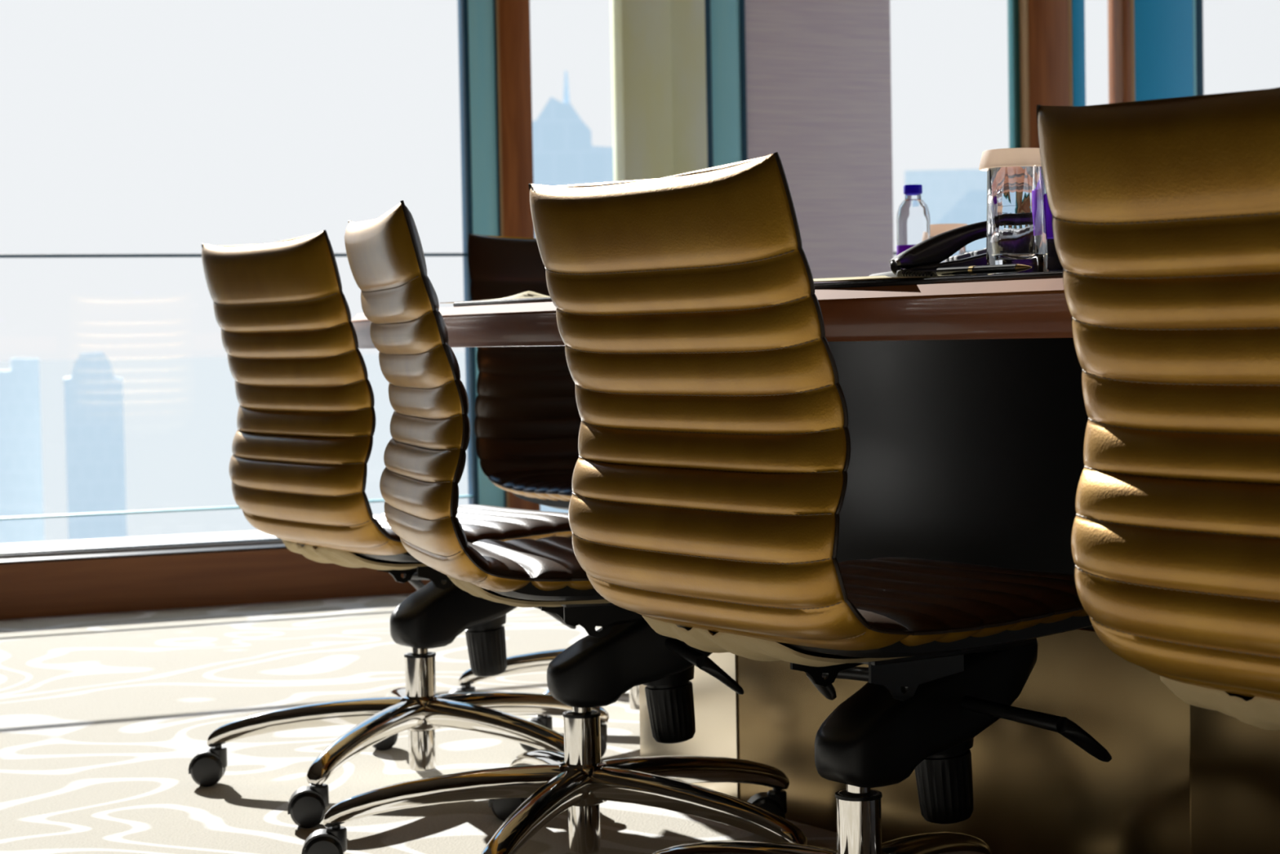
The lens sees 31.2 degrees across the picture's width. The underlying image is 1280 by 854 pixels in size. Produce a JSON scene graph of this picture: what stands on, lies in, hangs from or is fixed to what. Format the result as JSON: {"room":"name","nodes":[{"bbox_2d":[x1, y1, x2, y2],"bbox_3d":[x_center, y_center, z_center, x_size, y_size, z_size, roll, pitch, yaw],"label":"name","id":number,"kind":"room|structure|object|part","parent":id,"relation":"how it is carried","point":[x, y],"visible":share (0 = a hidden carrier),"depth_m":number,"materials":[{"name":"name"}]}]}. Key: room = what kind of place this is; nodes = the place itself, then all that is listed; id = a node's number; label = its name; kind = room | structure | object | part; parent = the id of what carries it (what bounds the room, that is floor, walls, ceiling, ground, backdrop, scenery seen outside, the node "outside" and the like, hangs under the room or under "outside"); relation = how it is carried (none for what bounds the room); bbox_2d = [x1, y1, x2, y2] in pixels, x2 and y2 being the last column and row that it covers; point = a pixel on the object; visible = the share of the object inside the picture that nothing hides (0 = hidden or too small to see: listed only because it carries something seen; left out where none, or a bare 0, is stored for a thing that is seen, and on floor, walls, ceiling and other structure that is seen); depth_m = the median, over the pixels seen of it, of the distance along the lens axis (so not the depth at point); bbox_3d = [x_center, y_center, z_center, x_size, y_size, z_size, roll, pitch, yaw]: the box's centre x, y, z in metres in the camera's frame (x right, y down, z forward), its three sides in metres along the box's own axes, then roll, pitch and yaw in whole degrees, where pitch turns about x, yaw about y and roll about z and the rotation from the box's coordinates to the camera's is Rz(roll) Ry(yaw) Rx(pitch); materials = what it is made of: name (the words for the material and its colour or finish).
{"room":"office","nodes":[
{"label":"office","id":0,"kind":"room"},
{"bbox_2d":[0,351,468,542],"bbox_3d":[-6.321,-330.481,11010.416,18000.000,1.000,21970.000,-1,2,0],"label":"ground","id":1,"kind":"structure","parent":0,"point":[180,414],"depth_m":2224.38,"materials":[{"name":"grey"}]},
{"bbox_2d":[0,358,44,543],"bbox_3d":[-133.013,30.823,465.423,26.422,89.221,8.000,-1,2,0],"label":"skyscraper","id":2,"kind":"object","parent":1,"relation":"on","point":[21,493],"visible":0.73,"depth_m":460.49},
{"bbox_2d":[63,351,127,540],"bbox_3d":[-100.444,31.218,425.433,12.680,90.248,8.000,-1,2,0],"label":"skyscraper","id":3,"kind":"object","parent":1,"relation":"on","point":[94,397],"visible":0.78,"depth_m":420.40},
{"bbox_2d":[532,71,613,512],"bbox_3d":[-7.298,19.138,272.927,12.715,122.502,24.000,-1,2,0],"label":"skyscraper","id":4,"kind":"object","parent":1,"relation":"on","point":[564,153],"visible":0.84,"depth_m":259.00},
{"bbox_2d":[904,168,986,224],"bbox_3d":[61.395,12.726,430.848,23.752,120.600,20.000,-1,2,0],"label":"office block","id":5,"kind":"object","parent":1,"relation":"on","point":[942,189],"visible":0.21,"depth_m":418.66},
{"bbox_2d":[936,190,986,251],"bbox_3d":[41.011,26.286,267.232,14.907,106.810,12.000,-1,2,0],"label":"office block","id":6,"kind":"object","parent":1,"relation":"on","point":[971,208],"visible":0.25,"depth_m":259.32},
{"bbox_2d":[0,593,836,853],"bbox_3d":[0.509,0.648,2.155,10.200,0.120,9.000,-2,2,-23],"label":"floor","id":7,"kind":"structure","parent":0,"point":[104,717],"depth_m":3.98,"materials":[{"name":"carpet"}]},
{"bbox_2d":[0,543,431,619],"bbox_3d":[-1.209,0.397,6.091,10.000,0.147,0.202,-2,2,-23],"label":"baseboard","id":8,"kind":"structure","parent":7,"relation":"on","point":[33,587],"depth_m":5.98,"materials":[{"name":"brown wood"}]},
{"bbox_2d":[0,530,275,551],"bbox_3d":[-1.313,0.488,6.338,10.000,0.350,0.310,-2,2,-23],"label":"trim","id":9,"kind":"structure","parent":8,"relation":"attached to","point":[254,534],"depth_m":6.32,"materials":[{"name":"white stone"}]},
{"bbox_3d":[-1.213,0.327,6.094,10.000,0.007,0.188,-2,2,-23],"label":"sill","id":10,"kind":"part","parent":8,"relation":"part of","materials":[{"name":"black metal"}]},
{"bbox_2d":[188,230,608,828],"bbox_3d":[-0.338,0.130,3.541,0.648,0.841,0.667,-3,3,-34],"label":"office chair","id":11,"kind":"object","parent":7,"relation":"on","point":[302,444],"visible":0.83,"depth_m":3.42,"materials":[{"name":"leather"}]},
{"bbox_3d":[-0.515,0.458,3.553,0.318,0.076,0.044,-1,2,4],"label":"leg","id":12,"kind":"part","parent":11,"relation":"part of","materials":[{"name":"silver metal"}]},
{"bbox_3d":[-0.501,-0.046,3.418,0.165,0.470,0.448,-2,2,-34],"label":"backrest","id":13,"kind":"part","parent":11,"relation":"part of","materials":[{"name":"leather"}]},
{"bbox_3d":[-0.412,0.189,3.551,0.212,0.057,0.278,-2,2,-34],"label":"seat","id":14,"kind":"part","parent":11,"relation":"part of","materials":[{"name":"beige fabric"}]},
{"bbox_3d":[-0.403,0.462,3.377,0.044,0.076,0.318,0,2,22],"label":"leg","id":15,"kind":"part","parent":11,"relation":"part of","materials":[{"name":"silver metal"}]},
{"bbox_3d":[-0.382,0.449,3.713,0.044,0.076,0.318,-2,2,-14],"label":"leg","id":16,"kind":"part","parent":11,"relation":"part of","materials":[{"name":"silver metal"}]},
{"bbox_3d":[-0.279,0.197,3.575,0.226,0.012,0.144,-3,3,-34],"label":"seat plate","id":17,"kind":"part","parent":11,"relation":"part of","materials":[{"name":"black metal"}]},
{"bbox_3d":[-0.333,0.253,3.688,0.054,0.056,0.154,-3,3,-34],"label":"lever","id":18,"kind":"part","parent":11,"relation":"part of","materials":[{"name":"black plastic"}]},
{"bbox_3d":[-0.277,0.161,3.576,0.376,0.056,0.435,-2,2,-34],"label":"seat","id":19,"kind":"part","parent":11,"relation":"part of","materials":[{"name":"leather"}]},
{"bbox_3d":[-0.246,0.338,3.602,0.076,0.109,0.076,-3,3,-34],"label":"tension knob","id":20,"kind":"part","parent":11,"relation":"part of","materials":[{"name":"black plastic"}]},
{"bbox_3d":[-0.202,0.457,3.429,0.318,0.076,0.044,1,3,40],"label":"leg","id":21,"kind":"part","parent":11,"relation":"part of","materials":[{"name":"silver metal"}]},
{"bbox_3d":[-0.189,0.448,3.636,0.318,0.076,0.044,-2,3,-32],"label":"leg","id":22,"kind":"part","parent":11,"relation":"part of","materials":[{"name":"silver metal"}]},
{"bbox_3d":[-0.164,0.277,3.495,0.054,0.054,0.177,-3,3,-34],"label":"lever","id":23,"kind":"part","parent":11,"relation":"part of","materials":[{"name":"black plastic"}]},
{"bbox_2d":[448,233,639,751],"bbox_3d":[0.001,0.085,4.070,0.652,0.878,0.672,-2,2,-28],"label":"office chair","id":24,"kind":"object","parent":7,"relation":"on","point":[527,421],"visible":0.24,"depth_m":4.15,"materials":[{"name":"leather"}]},
{"bbox_3d":[-0.172,0.430,4.113,0.318,0.076,0.044,-1,2,12],"label":"leg","id":25,"kind":"part","parent":24,"relation":"part of","materials":[{"name":"silver metal"}]},
{"bbox_3d":[-0.093,-0.120,4.213,0.448,0.470,0.165,-2,4,-28],"label":"backrest","id":26,"kind":"part","parent":24,"relation":"part of","materials":[{"name":"leather"}]},
{"bbox_3d":[0.032,0.110,3.992,0.435,0.056,0.376,-2,4,-28],"label":"seat","id":27,"kind":"part","parent":24,"relation":"part of","materials":[{"name":"leather"}]},
{"bbox_3d":[-0.088,0.435,3.923,0.044,0.076,0.318,0,3,30],"label":"leg","id":28,"kind":"part","parent":24,"relation":"part of","materials":[{"name":"silver metal"}]},
{"bbox_2d":[301,200,807,853],"bbox_3d":[-0.106,0.145,2.967,0.672,0.846,0.644,-2,2,-15],"label":"office chair","id":29,"kind":"object","parent":7,"relation":"on","point":[424,457],"visible":0.84,"depth_m":2.88,"materials":[{"name":"leather"}]},
{"bbox_3d":[-0.263,-0.036,2.882,0.165,0.470,0.448,-2,2,-15],"label":"backrest","id":30,"kind":"part","parent":29,"relation":"part of","materials":[{"name":"leather"}]},
{"bbox_3d":[-0.250,0.476,2.953,0.318,0.076,0.044,-1,2,0],"label":"leg","id":31,"kind":"part","parent":29,"relation":"part of","materials":[{"name":"silver metal"}]},
{"bbox_3d":[-0.137,0.199,2.982,0.212,0.057,0.278,-2,2,-15],"label":"seat","id":32,"kind":"part","parent":29,"relation":"part of","materials":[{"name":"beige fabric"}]},
{"bbox_3d":[-0.002,0.172,2.962,0.376,0.056,0.435,-2,2,-15],"label":"seat","id":33,"kind":"part","parent":29,"relation":"part of","materials":[{"name":"leather"}]},
{"bbox_3d":[-0.129,0.480,2.784,0.044,0.076,0.318,0,2,18],"label":"leg","id":34,"kind":"part","parent":29,"relation":"part of","materials":[{"name":"silver metal"}]},
{"bbox_3d":[-0.127,0.467,3.121,0.044,0.076,0.318,-2,2,-18],"label":"leg","id":35,"kind":"part","parent":29,"relation":"part of","materials":[{"name":"silver metal"}]},
{"bbox_3d":[-0.004,0.215,2.963,0.226,0.012,0.144,-2,2,-15],"label":"seat plate","id":36,"kind":"part","parent":29,"relation":"part of","materials":[{"name":"black metal"}]},
{"bbox_3d":[0.035,0.356,2.978,0.076,0.109,0.076,-2,2,-15],"label":"tension knob","id":37,"kind":"part","parent":29,"relation":"part of","materials":[{"name":"black plastic"}]},
{"bbox_3d":[0.071,0.466,3.055,0.318,0.076,0.044,-3,3,-36],"label":"leg","id":38,"kind":"part","parent":29,"relation":"part of","materials":[{"name":"silver metal"}]},
{"bbox_3d":[0.070,0.474,2.847,0.318,0.076,0.044,1,3,36],"label":"leg","id":39,"kind":"part","parent":29,"relation":"part of","materials":[{"name":"silver metal"}]},
{"bbox_3d":[0.079,0.297,2.850,0.054,0.054,0.177,-2,2,-15],"label":"lever","id":40,"kind":"part","parent":29,"relation":"part of","materials":[{"name":"black plastic"}]},
{"bbox_2d":[351,277,1279,853],"bbox_3d":[1.043,0.193,2.660,3.020,0.730,3.637,-1,2,0],"label":"conference table","id":41,"kind":"object","parent":7,"relation":"on","point":[967,416],"visible":0.49,"depth_m":2.82,"materials":[{"name":"brown wood"}]},
{"bbox_2d":[453,297,552,306],"bbox_3d":[0.000,-0.173,3.118,0.325,0.008,0.460,-3,3,-34],"label":"desk pad","id":42,"kind":"object","parent":41,"relation":"on","point":[542,299],"visible":0.2,"depth_m":3.11,"materials":[{"name":"black leather"}]},
{"bbox_2d":[444,290,550,302],"bbox_3d":[-0.149,-0.189,3.288,0.160,0.014,0.300,-2,3,-31],"label":"paper sheet","id":43,"kind":"object","parent":42,"relation":"on","point":[528,294],"visible":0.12,"depth_m":3.29,"materials":[{"name":"beige paper"}]},
{"bbox_3d":[0.069,0.384,3.490,0.003,0.323,0.383,-2,2,-22],"label":"panel","id":44,"kind":"part","parent":41,"relation":"part of","materials":[{"name":"gold metal"}]},
{"bbox_2d":[896,184,930,254],"bbox_3d":[0.420,-0.282,3.512,0.052,0.178,0.052,-1,2,0],"label":"water bottle","id":45,"kind":"object","parent":41,"relation":"on","point":[913,220],"visible":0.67,"depth_m":3.49,"materials":[{"name":"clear plastic"}]},
{"bbox_2d":[813,271,1062,288],"bbox_3d":[0.456,-0.157,2.460,0.390,0.008,0.580,-3,3,-34],"label":"desk pad","id":46,"kind":"object","parent":41,"relation":"on","point":[1057,274],"visible":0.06,"depth_m":2.33,"materials":[{"name":"black leather"}]},
{"bbox_2d":[813,275,940,281],"bbox_3d":[0.275,-0.163,2.476,0.140,0.009,0.210,-2,3,-32],"label":"paper sheet","id":47,"kind":"object","parent":46,"relation":"on","point":[867,277],"visible":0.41,"depth_m":2.47,"materials":[{"name":"beige paper"}]},
{"bbox_2d":[869,220,988,277],"bbox_3d":[0.387,-0.203,2.647,0.219,0.072,0.221,-1,2,-4],"label":"desk telephone","id":48,"kind":"object","parent":46,"relation":"on","point":[923,259],"visible":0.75,"depth_m":2.58,"materials":[{"name":"black plastic"}]},
{"bbox_3d":[0.302,-0.176,2.558,0.020,0.025,0.070,-3,3,-35],"label":"cord","id":49,"kind":"part","parent":48,"relation":"part of","materials":[{"name":"black plastic"}]},
{"bbox_2d":[936,263,1031,275],"bbox_3d":[0.352,-0.161,2.345,0.009,0.009,0.134,-3,3,-36],"label":"pen","id":50,"kind":"object","parent":46,"relation":"on","point":[1011,268],"visible":1,"depth_m":2.34,"materials":[{"name":"black plastic"}]},
{"bbox_2d":[978,147,1047,275],"bbox_3d":[0.396,-0.225,2.408,0.077,0.131,0.077,-2,2,-12],"label":"drinking glass","id":51,"kind":"object","parent":46,"relation":"on","point":[1016,218],"visible":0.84,"depth_m":2.38,"materials":[{"name":"white"}]},
{"bbox_3d":[0.395,-0.281,2.406,0.077,0.020,0.077,-2,2,-12],"label":"paper lid","id":52,"kind":"part","parent":51,"relation":"part of","materials":[{"name":"beige paper"}]},
{"bbox_2d":[1044,187,1062,271],"bbox_3d":[0.447,-0.245,2.443,0.052,0.165,0.052,-1,2,0],"label":"water bottle","id":53,"kind":"object","parent":46,"relation":"on","point":[1054,264],"visible":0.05,"depth_m":2.42,"materials":[{"name":"purple plastic"}]},
{"bbox_2d":[929,223,967,262],"bbox_3d":[0.503,-0.267,3.743,0.074,0.128,0.074,-2,3,-30],"label":"drinking glass","id":54,"kind":"object","parent":41,"relation":"on","point":[937,228],"visible":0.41,"depth_m":3.71,"materials":[{"name":"white"}]},
{"bbox_3d":[0.503,-0.260,3.743,0.057,0.113,0.057,-2,3,-30],"label":"glass","id":55,"kind":"part","parent":54,"relation":"part of","materials":[{"name":"white"}]},
{"bbox_3d":[0.502,-0.321,3.741,0.074,0.020,0.074,-2,3,-30],"label":"paper lid","id":56,"kind":"part","parent":54,"relation":"part of","materials":[{"name":"beige paper"}]},
{"bbox_2d":[528,151,1111,853],"bbox_3d":[0.187,0.162,2.395,0.667,0.845,0.659,-3,3,-34],"label":"office chair","id":57,"kind":"object","parent":7,"relation":"on","point":[709,482],"visible":0.98,"depth_m":2.26,"materials":[{"name":"leather"}]},
{"bbox_3d":[0.064,-0.019,2.273,0.165,0.470,0.448,-3,3,-34],"label":"backrest","id":58,"kind":"part","parent":57,"relation":"part of","materials":[{"name":"leather"}]},
{"bbox_3d":[0.113,0.485,2.532,0.044,0.076,0.318,-3,3,-41],"label":"leg","id":59,"kind":"part","parent":57,"relation":"part of","materials":[{"name":"silver metal"}]},
{"bbox_3d":[0.156,0.214,2.408,0.212,0.057,0.278,-3,3,-34],"label":"seat","id":60,"kind":"part","parent":57,"relation":"part of","materials":[{"name":"beige fabric"}]},
{"bbox_3d":[0.235,0.286,2.545,0.054,0.056,0.154,-3,3,-34],"label":"lever","id":61,"kind":"part","parent":57,"relation":"part of","materials":[{"name":"black plastic"}]},
{"bbox_3d":[0.289,0.230,2.433,0.226,0.012,0.144,-3,3,-34],"label":"seat plate","id":62,"kind":"part","parent":57,"relation":"part of","materials":[{"name":"black metal"}]},
{"bbox_3d":[0.321,0.480,2.552,0.044,0.076,0.318,0,3,31],"label":"leg","id":63,"kind":"part","parent":57,"relation":"part of","materials":[{"name":"silver metal"}]},
{"bbox_3d":[0.322,0.371,2.459,0.076,0.109,0.076,-3,3,-34],"label":"tension knob","id":64,"kind":"part","parent":57,"relation":"part of","materials":[{"name":"black plastic"}]},
{"bbox_3d":[0.290,0.184,2.433,0.376,0.056,0.435,-3,3,-34],"label":"seat","id":65,"kind":"part","parent":57,"relation":"part of","materials":[{"name":"leather"}]},
{"bbox_3d":[0.405,0.309,2.353,0.054,0.054,0.177,-3,3,-34],"label":"lever","id":66,"kind":"part","parent":57,"relation":"part of","materials":[{"name":"black plastic"}]},
{"bbox_2d":[1036,87,1279,729],"bbox_3d":[0.654,0.169,1.795,0.658,0.859,0.659,-3,3,-34],"label":"office chair","id":67,"kind":"object","parent":7,"relation":"on","point":[1166,212],"visible":1,"depth_m":1.73,"materials":[{"name":"leather"}]},
{"bbox_3d":[0.580,0.218,1.817,0.212,0.057,0.278,-2,2,-34],"label":"seat","id":68,"kind":"part","parent":67,"relation":"part of","materials":[{"name":"beige fabric"}]},
{"bbox_2d":[609,0,707,181],"bbox_3d":[0.055,-1.158,6.589,0.271,2.873,0.090,-2,2,-23],"label":"pillar","id":69,"kind":"structure","parent":0,"point":[658,57],"depth_m":6.55,"materials":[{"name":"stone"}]},
{"bbox_2d":[744,0,893,283],"bbox_3d":[0.508,-1.176,6.840,0.491,2.873,0.110,-2,2,-23],"label":"wall","id":70,"kind":"structure","parent":0,"point":[819,79],"depth_m":6.81,"materials":[{"name":"fabric"}]},
{"bbox_3d":[-1.271,-2.612,5.985,10.000,0.130,0.180,-2,2,-23],"label":"wall","id":71,"kind":"structure","parent":0,"visible":0},
{"bbox_2d":[0,253,472,559],"bbox_3d":[-1.406,-1.106,5.974,2.005,2.873,0.046,-2,2,-23],"label":"window","id":72,"kind":"structure","parent":71,"relation":"in","point":[150,547],"depth_m":6.03,"materials":[{"name":"white metal"}]},
{"bbox_3d":[-1.378,0.324,6.029,2.005,0.010,0.045,-2,2,-23],"label":"frame","id":73,"kind":"part","parent":72,"relation":"part of","materials":[{"name":"white metal"}]},
{"bbox_2d":[457,0,506,506],"bbox_3d":[-0.455,-1.140,6.384,0.093,2.873,0.060,-2,2,-23],"label":"trim","id":74,"kind":"structure","parent":71,"relation":"attached to","point":[477,19],"depth_m":6.38,"materials":[{"name":"blue metal"}]},
{"bbox_2d":[495,0,540,511],"bbox_3d":[-0.366,-1.143,6.417,0.098,2.873,0.070,-2,2,-23],"label":"trim","id":75,"kind":"structure","parent":71,"relation":"attached to","point":[513,16],"depth_m":6.40,"materials":[{"name":"brown wood"}]},
{"bbox_2d":[704,0,747,168],"bbox_3d":[0.235,-1.165,6.684,0.134,2.873,0.060,-2,2,-23],"label":"trim","id":76,"kind":"structure","parent":71,"relation":"attached to","point":[725,20],"depth_m":6.67,"materials":[{"name":"blue metal"}]},
{"bbox_2d":[1007,0,1021,147],"bbox_3d":[1.157,-1.198,7.095,0.019,2.873,0.040,-2,2,-23],"label":"trim","id":77,"kind":"structure","parent":71,"relation":"attached to","point":[1013,15],"depth_m":7.09,"materials":[{"name":"teal metal"}]},
{"bbox_2d":[1018,0,1072,147],"bbox_3d":[1.251,-1.201,7.114,0.168,2.873,0.080,-2,2,-23],"label":"trim","id":78,"kind":"structure","parent":71,"relation":"attached to","point":[1046,39],"depth_m":7.07,"materials":[{"name":"brown wood"}]},
{"bbox_2d":[1071,0,1085,106],"bbox_3d":[1.349,-1.204,7.156,0.047,2.873,0.080,-2,2,-23],"label":"trim","id":79,"kind":"structure","parent":71,"relation":"attached to","point":[1077,6],"depth_m":7.12,"materials":[{"name":"blue metal"}]},
{"bbox_2d":[1107,0,1135,103],"bbox_3d":[1.520,-1.210,7.231,0.047,2.873,0.080,-2,2,-23],"label":"trim","id":80,"kind":"structure","parent":71,"relation":"attached to","point":[1121,15],"depth_m":7.20,"materials":[{"name":"brown wood"}]},
{"bbox_2d":[1133,0,1204,101],"bbox_3d":[1.663,-1.216,7.298,0.270,2.873,0.070,-2,2,-23],"label":"wall panel","id":81,"kind":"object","parent":71,"relation":"attached to","point":[1169,33],"depth_m":7.27,"materials":[{"name":"blue metal"}]}
]}

